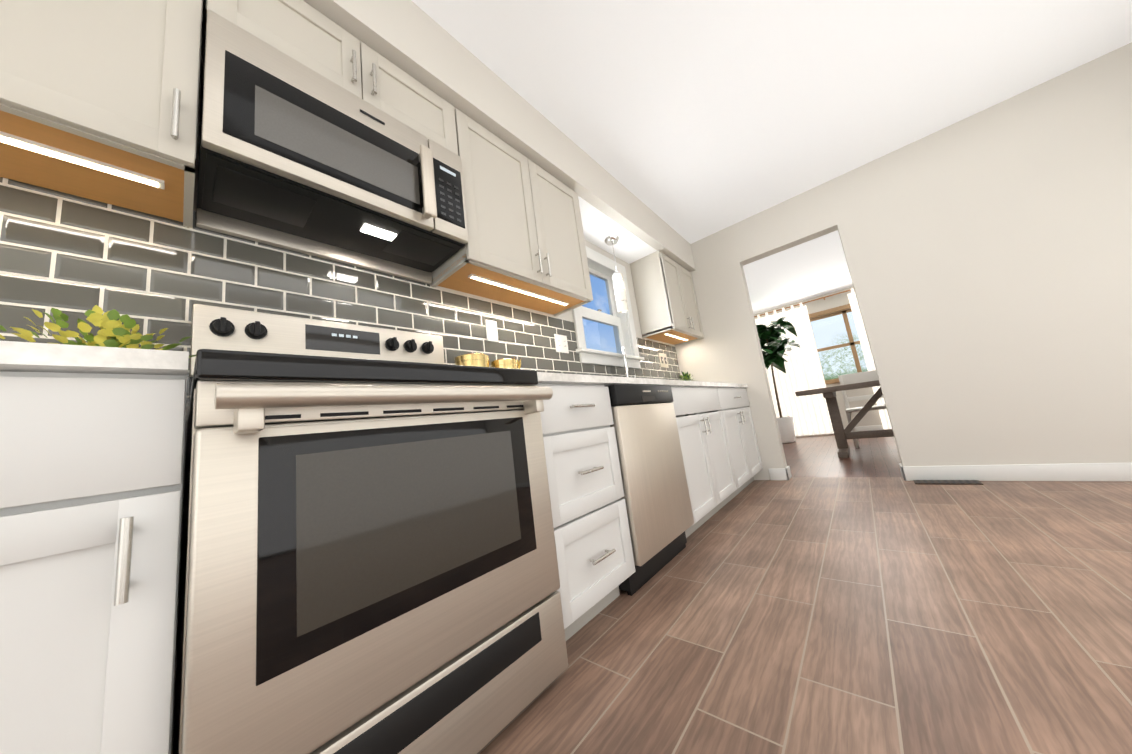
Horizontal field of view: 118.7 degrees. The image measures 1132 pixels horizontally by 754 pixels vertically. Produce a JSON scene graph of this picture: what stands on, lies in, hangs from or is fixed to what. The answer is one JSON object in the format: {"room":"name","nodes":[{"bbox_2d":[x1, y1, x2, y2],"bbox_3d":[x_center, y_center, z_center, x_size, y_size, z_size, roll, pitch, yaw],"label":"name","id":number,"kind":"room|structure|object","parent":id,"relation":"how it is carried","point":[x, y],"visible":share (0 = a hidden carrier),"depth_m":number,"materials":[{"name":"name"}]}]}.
{"room":"kitchen","nodes":[
{"label":"kitchen","id":0,"kind":"room"},
{"bbox_2d":[0,28,680,753],"bbox_3d":[-0.532,-0.217,1.810,0.150,2.533,5.264,-15,-11,40],"label":"wall","id":1,"kind":"structure","parent":0,"point":[74,258],"depth_m":1.03,"materials":[{"name":"grey tile"}]},
{"bbox_2d":[0,0,211,227],"bbox_3d":[-1.233,-0.871,0.818,0.326,0.756,0.460,-15,-11,40],"label":"upper cabinet","id":2,"kind":"object","parent":1,"relation":"attached to","point":[99,99],"depth_m":0.78,"materials":[{"name":"beige paint"}]},
{"bbox_2d":[212,0,487,287],"bbox_3d":[-0.830,-0.852,1.279,0.326,0.756,0.891,-15,-11,40],"label":"upper cabinet","id":3,"kind":"object","parent":1,"relation":"attached to","point":[295,28],"depth_m":1.24,"materials":[{"name":"beige paint"}]},
{"bbox_2d":[196,9,468,284],"bbox_3d":[-0.786,-0.717,1.236,0.390,0.459,0.757,-15,-11,40],"label":"over-the-range microwave","id":4,"kind":"object","parent":3,"relation":"attached to","point":[295,155],"visible":1,"depth_m":1.08,"materials":[{"name":"grey metal"}]},
{"bbox_2d":[485,319,497,341],"bbox_3d":[-0.407,-0.254,1.841,0.009,0.120,0.074,-15,-11,40],"label":"electrical outlet plate","id":5,"kind":"object","parent":1,"relation":"attached to","point":[491,331],"visible":1,"depth_m":1.84,"materials":[{"name":"white plastic"}]},
{"bbox_2d":[448,119,592,316],"bbox_3d":[-0.289,-0.827,1.900,0.326,0.756,0.882,-15,-11,40],"label":"upper cabinet","id":6,"kind":"object","parent":1,"relation":"attached to","point":[535,249],"depth_m":1.77,"materials":[{"name":"beige paint"}]},
{"bbox_2d":[554,334,568,352],"bbox_3d":[-0.029,-0.226,2.271,0.009,0.124,0.124,-15,-11,40],"label":"outlet plate","id":7,"kind":"object","parent":1,"relation":"attached to","point":[561,344],"visible":1,"depth_m":2.27,"materials":[{"name":"white plastic"}]},
{"bbox_2d":[572,246,644,368],"bbox_3d":[0.284,-0.562,2.818,0.205,0.987,0.915,-15,-11,40],"label":"kitchen window","id":8,"kind":"structure","parent":1,"relation":"in","point":[601,266],"depth_m":2.94,"materials":[{"name":"white paint"}]},
{"bbox_2d":[630,250,679,338],"bbox_3d":[0.402,-0.785,2.688,0.326,0.736,1.335,-15,-11,40],"label":"upper cabinet","id":9,"kind":"object","parent":1,"relation":"attached to","point":[656,305],"depth_m":3.13,"materials":[{"name":"beige paint"}]},
{"bbox_2d":[658,353,668,367],"bbox_3d":[1.007,-0.172,3.452,0.016,0.150,0.180,-15,-11,40],"label":"outlet","id":10,"kind":"object","parent":1,"relation":"attached to","point":[663,360],"visible":1,"depth_m":3.44,"materials":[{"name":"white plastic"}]},
{"bbox_2d":[652,254,703,345],"bbox_3d":[1.050,-0.764,3.434,0.326,0.756,0.762,-15,-11,40],"label":"upper cabinet","id":11,"kind":"object","parent":1,"relation":"attached to","point":[687,311],"depth_m":3.36,"materials":[{"name":"beige paint"}]},
{"bbox_2d":[202,0,695,271],"bbox_3d":[-0.477,-1.358,1.808,0.375,0.308,5.264,-15,-11,40],"label":"soffit","id":12,"kind":"structure","parent":0,"point":[414,40],"depth_m":1.72,"materials":[{"name":"beige paint"}]},
{"bbox_2d":[604,235,627,312],"bbox_3d":[0.424,-0.843,2.766,0.128,0.637,0.128,-15,-11,40],"label":"light","id":13,"kind":"object","parent":12,"relation":"hanging from","point":[620,292],"visible":1,"depth_m":2.72,"materials":[{"name":"silver metal"}]},
{"bbox_2d":[411,0,1131,313],"bbox_3d":[1.894,-1.752,2.467,3.790,0.060,9.550,-15,-11,40],"label":"ceiling","id":14,"kind":"structure","parent":0,"point":[691,121],"depth_m":1.95,"materials":[{"name":"white paint"}]},
{"bbox_2d":[477,477,1131,753],"bbox_3d":[0.942,0.714,0.505,3.650,0.060,5.494,-15,-11,40],"label":"floor","id":15,"kind":"structure","parent":0,"point":[846,615],"depth_m":1.01,"materials":[{"name":"brown wood"}]},
{"bbox_2d":[0,371,186,753],"bbox_3d":[-1.004,0.476,0.445,0.620,0.882,0.632,-15,-11,40],"label":"base cabinet","id":16,"kind":"object","parent":15,"relation":"on","point":[90,491],"depth_m":0.45,"materials":[{"name":"paint"}]},
{"bbox_2d":[173,304,567,753],"bbox_3d":[-0.519,0.333,0.960,0.732,1.196,0.757,-15,-11,40],"label":"range","id":17,"kind":"object","parent":15,"relation":"on","point":[369,563],"visible":1,"depth_m":0.66,"materials":[{"name":"silver metal"}]},
{"bbox_2d":[534,383,571,640],"bbox_3d":[-0.556,0.497,0.958,0.620,0.882,0.849,-15,-11,40],"label":"base cabinet","id":18,"kind":"object","parent":15,"relation":"on","point":[563,589],"depth_m":1.09,"materials":[{"name":"paint"}]},
{"bbox_2d":[544,384,635,635],"bbox_3d":[-0.139,0.517,1.436,0.620,0.882,0.458,-15,-11,40],"label":"base cabinet","id":19,"kind":"object","parent":15,"relation":"on","point":[595,539],"depth_m":1.24,"materials":[{"name":"paint"}]},
{"bbox_2d":[604,384,693,595],"bbox_3d":[0.225,0.531,1.828,0.642,0.880,0.599,-15,-11,40],"label":"dishwasher","id":20,"kind":"object","parent":15,"relation":"on","point":[656,497],"visible":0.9,"depth_m":1.56,"materials":[{"name":"grey metal"}]},
{"bbox_2d":[667,386,699,537],"bbox_3d":[0.226,0.534,1.854,0.620,0.882,0.689,-15,-11,40],"label":"base cabinet","id":21,"kind":"object","parent":15,"relation":"on","point":[676,402],"depth_m":1.95,"materials":[{"name":"paint"}]},
{"bbox_2d":[676,387,743,525],"bbox_3d":[0.728,0.557,2.429,0.620,0.882,0.957,-15,-11,40],"label":"base cabinet","id":22,"kind":"object","parent":15,"relation":"on","point":[708,436],"depth_m":2.24,"materials":[{"name":"paint"}]},
{"bbox_2d":[724,388,762,487],"bbox_3d":[1.275,0.583,3.056,0.620,0.882,0.955,-15,-11,40],"label":"base cabinet","id":23,"kind":"object","parent":15,"relation":"on","point":[748,458],"depth_m":2.89,"materials":[{"name":"paint"}]},
{"bbox_2d":[0,341,747,416],"bbox_3d":[0.149,0.178,1.860,0.636,0.233,4.260,-15,-11,40],"label":"countertop","id":24,"kind":"structure","parent":23,"relation":"on","point":[34,357],"depth_m":0.49,"materials":[{"name":"stone"}]},
{"bbox_2d":[0,305,195,361],"bbox_3d":[-1.091,-0.056,0.796,0.298,0.223,0.310,-15,-11,40],"label":"potted plant","id":25,"kind":"object","parent":24,"relation":"on","point":[113,332],"visible":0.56,"depth_m":0.77,"materials":[{"name":"green plant"}]},
{"bbox_2d":[454,353,489,366],"bbox_3d":[-0.434,-0.002,1.573,0.160,0.185,0.160,-15,-11,40],"label":"pot","id":26,"kind":"object","parent":24,"relation":"on","point":[477,359],"visible":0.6,"depth_m":1.51,"materials":[{"name":"gold metal"}]},
{"bbox_2d":[490,358,517,368],"bbox_3d":[-0.304,0.005,1.679,0.136,0.170,0.136,-15,-11,40],"label":"pot","id":27,"kind":"object","parent":24,"relation":"on","point":[506,363],"visible":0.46,"depth_m":1.63,"materials":[{"name":"gold metal"}]},
{"bbox_2d":[622,347,635,377],"bbox_3d":[0.476,-0.052,2.648,0.121,0.376,0.181,-15,-11,40],"label":"gooseneck faucet","id":28,"kind":"object","parent":24,"relation":"on","point":[625,362],"visible":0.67,"depth_m":2.57,"materials":[{"name":"silver metal"}]},
{"bbox_2d":[679,371,692,380],"bbox_3d":[1.298,0.051,3.578,0.165,0.248,0.232,-15,-11,40],"label":"potted plant","id":29,"kind":"object","parent":24,"relation":"on","point":[686,377],"visible":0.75,"depth_m":3.54,"materials":[{"name":"green plant"}]},
{"bbox_2d":[913,480,983,484],"bbox_3d":[2.679,0.741,2.363,0.320,0.007,0.138,-15,-11,40],"label":"floor vent","id":30,"kind":"object","parent":15,"relation":"in","point":[958,482],"visible":0.98,"depth_m":2.34,"materials":[{"name":"brown metal"}]},
{"bbox_2d":[754,286,881,427],"bbox_3d":[5.201,-0.345,5.798,3.690,2.533,0.100,-15,-11,40],"label":"wall","id":31,"kind":"structure","parent":0,"point":[871,418],"depth_m":5.97,"materials":[{"name":"beige paint"}]},
{"bbox_2d":[754,288,891,435],"bbox_3d":[5.026,-0.309,5.794,3.360,2.445,0.132,-15,-11,40],"label":"curtain","id":32,"kind":"object","parent":31,"relation":"attached to","point":[808,413],"visible":0.35,"depth_m":6.25,"materials":[{"name":"fabric"}]},
{"bbox_2d":[808,304,865,383],"bbox_3d":[4.843,-0.530,6.072,1.800,1.410,0.130,-15,-11,40],"label":"dining room window","id":33,"kind":"structure","parent":31,"relation":"in","point":[852,343],"depth_m":6.02,"materials":[{"name":"brown wood"}]},
{"bbox_2d":[795,425,882,436],"bbox_3d":[5.287,0.851,5.597,3.570,0.105,0.016,-15,-11,40],"label":"baseboard","id":34,"kind":"structure","parent":31,"relation":"attached to","point":[875,427],"depth_m":5.74,"materials":[{"name":"white paint"}]},
{"bbox_2d":[782,435,901,476],"bbox_3d":[4.028,0.875,4.145,3.790,0.060,4.056,-15,-11,40],"label":"floor","id":35,"kind":"structure","parent":0,"point":[811,456],"depth_m":3.71,"materials":[{"name":"brown wood"}]},
{"bbox_2d":[756,316,800,442],"bbox_3d":[3.660,0.051,5.856,1.005,2.165,1.060,-15,-11,40],"label":"fig tree","id":36,"kind":"object","parent":35,"relation":"on","point":[776,344],"visible":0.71,"depth_m":5.75,"materials":[{"name":"green plant"}]},
{"bbox_2d":[795,380,893,457],"bbox_3d":[3.728,0.396,3.614,1.870,0.795,0.900,-15,-11,40],"label":"dining table","id":37,"kind":"object","parent":35,"relation":"on","point":[842,435],"visible":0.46,"depth_m":3.85,"materials":[{"name":"brown wood"}]},
{"bbox_2d":[838,370,885,447],"bbox_3d":[3.990,0.400,4.408,0.480,0.960,0.480,-15,-11,40],"label":"chair","id":38,"kind":"object","parent":35,"relation":"on","point":[860,377],"visible":0.52,"depth_m":4.61,"materials":[{"name":"white wood"}]},
{"bbox_2d":[675,42,1131,479],"bbox_3d":[2.489,-0.461,2.765,3.790,2.533,0.130,-15,-11,40],"label":"wall","id":39,"kind":"structure","parent":0,"point":[988,253],"depth_m":2.32,"materials":[{"name":"beige paint"}]},
{"bbox_2d":[769,466,791,479],"bbox_3d":[1.730,0.981,3.447,0.987,0.105,0.042,-15,-11,40],"label":"baseboard","id":40,"kind":"structure","parent":39,"relation":"attached to","point":[780,473],"depth_m":3.07,"materials":[{"name":"white paint"}]},
{"bbox_2d":[899,462,1131,480],"bbox_3d":[3.245,0.557,1.966,1.838,0.105,0.016,-15,-11,40],"label":"baseboard","id":41,"kind":"structure","parent":39,"relation":"attached to","point":[1077,472],"depth_m":2.18,"materials":[{"name":"white paint"}]},
{"label":"outside","id":42,"kind":"structure","parent":0,"visible":0},
{"bbox_2d":[582,275,616,352],"bbox_3d":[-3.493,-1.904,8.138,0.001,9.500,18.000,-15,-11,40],"label":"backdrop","id":43,"kind":"structure","parent":42,"point":[595,329],"depth_m":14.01,"materials":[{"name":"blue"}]},
{"bbox_2d":[811,312,867,379],"bbox_3d":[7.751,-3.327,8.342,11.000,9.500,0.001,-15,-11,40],"label":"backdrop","id":44,"kind":"structure","parent":42,"point":[830,363],"depth_m":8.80,"materials":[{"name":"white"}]}
]}

